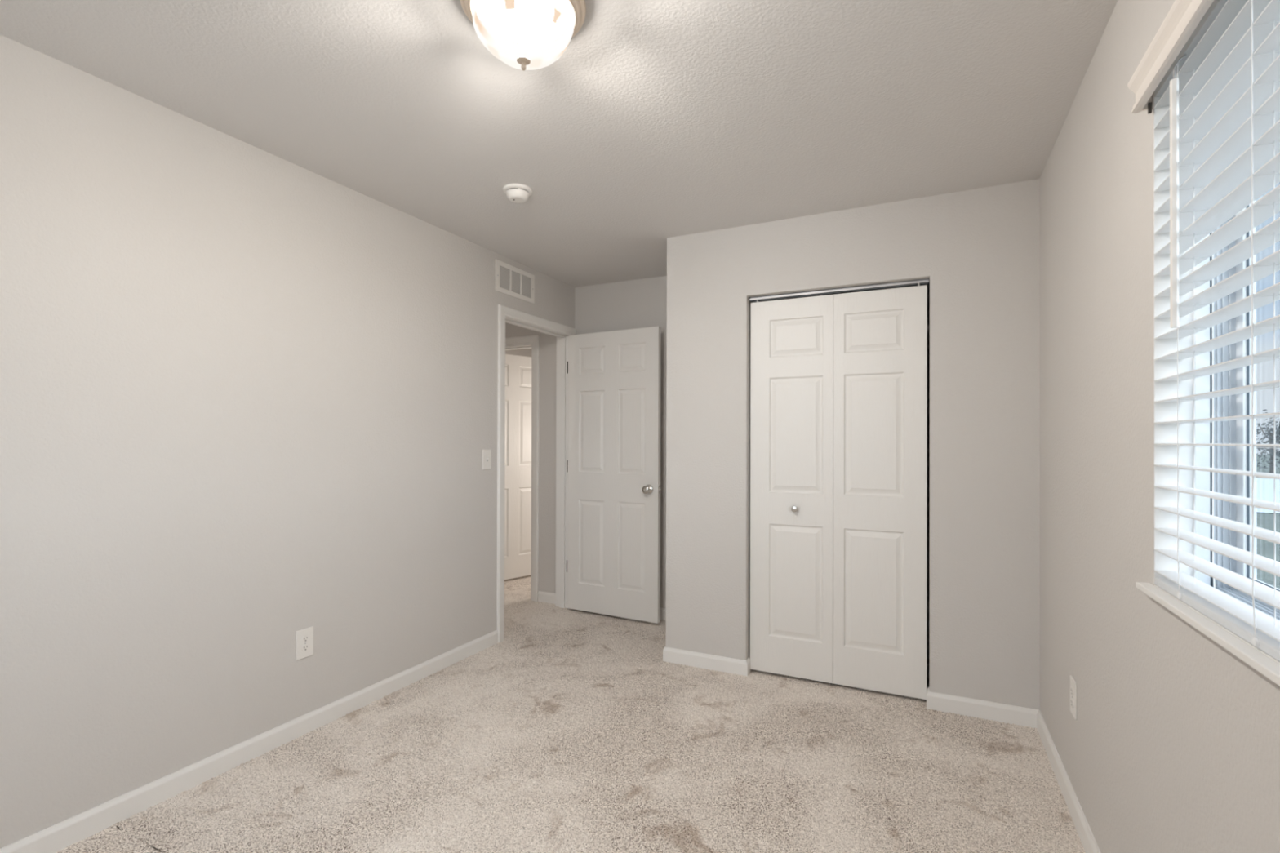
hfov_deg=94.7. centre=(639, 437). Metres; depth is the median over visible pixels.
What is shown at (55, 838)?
baseboard
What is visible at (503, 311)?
trim
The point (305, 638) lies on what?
socket
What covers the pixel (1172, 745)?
wall
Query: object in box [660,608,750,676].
baseboard
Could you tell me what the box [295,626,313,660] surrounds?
wall outlet
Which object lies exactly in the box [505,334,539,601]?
trim
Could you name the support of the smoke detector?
attached to the ceiling
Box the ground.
[1256,454,1279,588]
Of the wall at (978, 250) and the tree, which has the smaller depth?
the wall at (978, 250)
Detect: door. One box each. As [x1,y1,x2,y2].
[504,354,531,579]
[566,326,661,623]
[750,283,927,699]
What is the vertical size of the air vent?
0.196 m
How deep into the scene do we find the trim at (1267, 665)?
0.99 m
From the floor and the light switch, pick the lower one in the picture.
the floor
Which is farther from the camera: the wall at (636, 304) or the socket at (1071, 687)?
the wall at (636, 304)
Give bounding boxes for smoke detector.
[502,183,532,203]
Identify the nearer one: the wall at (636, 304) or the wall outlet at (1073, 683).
the wall outlet at (1073, 683)
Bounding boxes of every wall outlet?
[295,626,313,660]
[1070,675,1076,720]
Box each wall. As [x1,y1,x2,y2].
[0,34,574,848]
[505,275,929,658]
[505,347,531,357]
[666,178,1039,710]
[1040,0,1279,852]
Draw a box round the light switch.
[482,449,491,469]
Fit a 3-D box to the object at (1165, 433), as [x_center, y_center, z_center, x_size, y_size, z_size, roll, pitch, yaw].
[0.912,-0.242,0.751,0.068,1.134,1.224,0,0,26]
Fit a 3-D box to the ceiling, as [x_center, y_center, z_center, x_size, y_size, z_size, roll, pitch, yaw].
[-0.505,-1.207,3.443,5.126,0.100,7.280,0,0,26]
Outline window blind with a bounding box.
[1127,0,1279,661]
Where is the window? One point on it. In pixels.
(1237, 431)
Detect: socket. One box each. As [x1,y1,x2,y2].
[302,635,309,642]
[302,644,309,651]
[1070,686,1073,696]
[1070,697,1073,707]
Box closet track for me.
[749,278,928,302]
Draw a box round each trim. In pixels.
[496,304,576,642]
[505,316,568,608]
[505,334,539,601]
[1135,582,1279,686]
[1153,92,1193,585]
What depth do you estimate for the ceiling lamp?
1.51 m
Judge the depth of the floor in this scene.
2.26 m
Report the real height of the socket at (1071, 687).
0.027 m
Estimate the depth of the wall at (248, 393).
2.20 m
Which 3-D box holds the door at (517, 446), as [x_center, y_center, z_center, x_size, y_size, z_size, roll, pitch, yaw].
[-1.138,0.261,5.335,0.095,2.024,0.766,0,0,45]
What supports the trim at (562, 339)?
attached to the wall at (248, 393)
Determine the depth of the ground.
10.89 m
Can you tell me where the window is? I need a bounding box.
[1194,200,1279,620]
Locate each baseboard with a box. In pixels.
[0,630,1100,852]
[537,591,555,604]
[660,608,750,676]
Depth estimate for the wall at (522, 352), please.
7.14 m
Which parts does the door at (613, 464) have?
knob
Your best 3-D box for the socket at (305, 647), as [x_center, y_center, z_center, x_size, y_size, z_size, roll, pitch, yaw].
[-1.445,0.907,2.546,0.003,0.027,0.033,0,0,26]
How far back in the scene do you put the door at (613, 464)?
4.19 m
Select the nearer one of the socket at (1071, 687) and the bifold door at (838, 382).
the socket at (1071, 687)
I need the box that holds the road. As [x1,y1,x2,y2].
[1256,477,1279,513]
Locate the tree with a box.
[1256,408,1279,473]
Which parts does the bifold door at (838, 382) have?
knob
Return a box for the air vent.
[495,258,534,303]
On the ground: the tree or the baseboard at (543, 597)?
the tree
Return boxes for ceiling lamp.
[460,0,586,70]
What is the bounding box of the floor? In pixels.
[56,575,1085,852]
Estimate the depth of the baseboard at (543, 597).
4.60 m
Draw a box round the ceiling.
[0,0,1117,287]

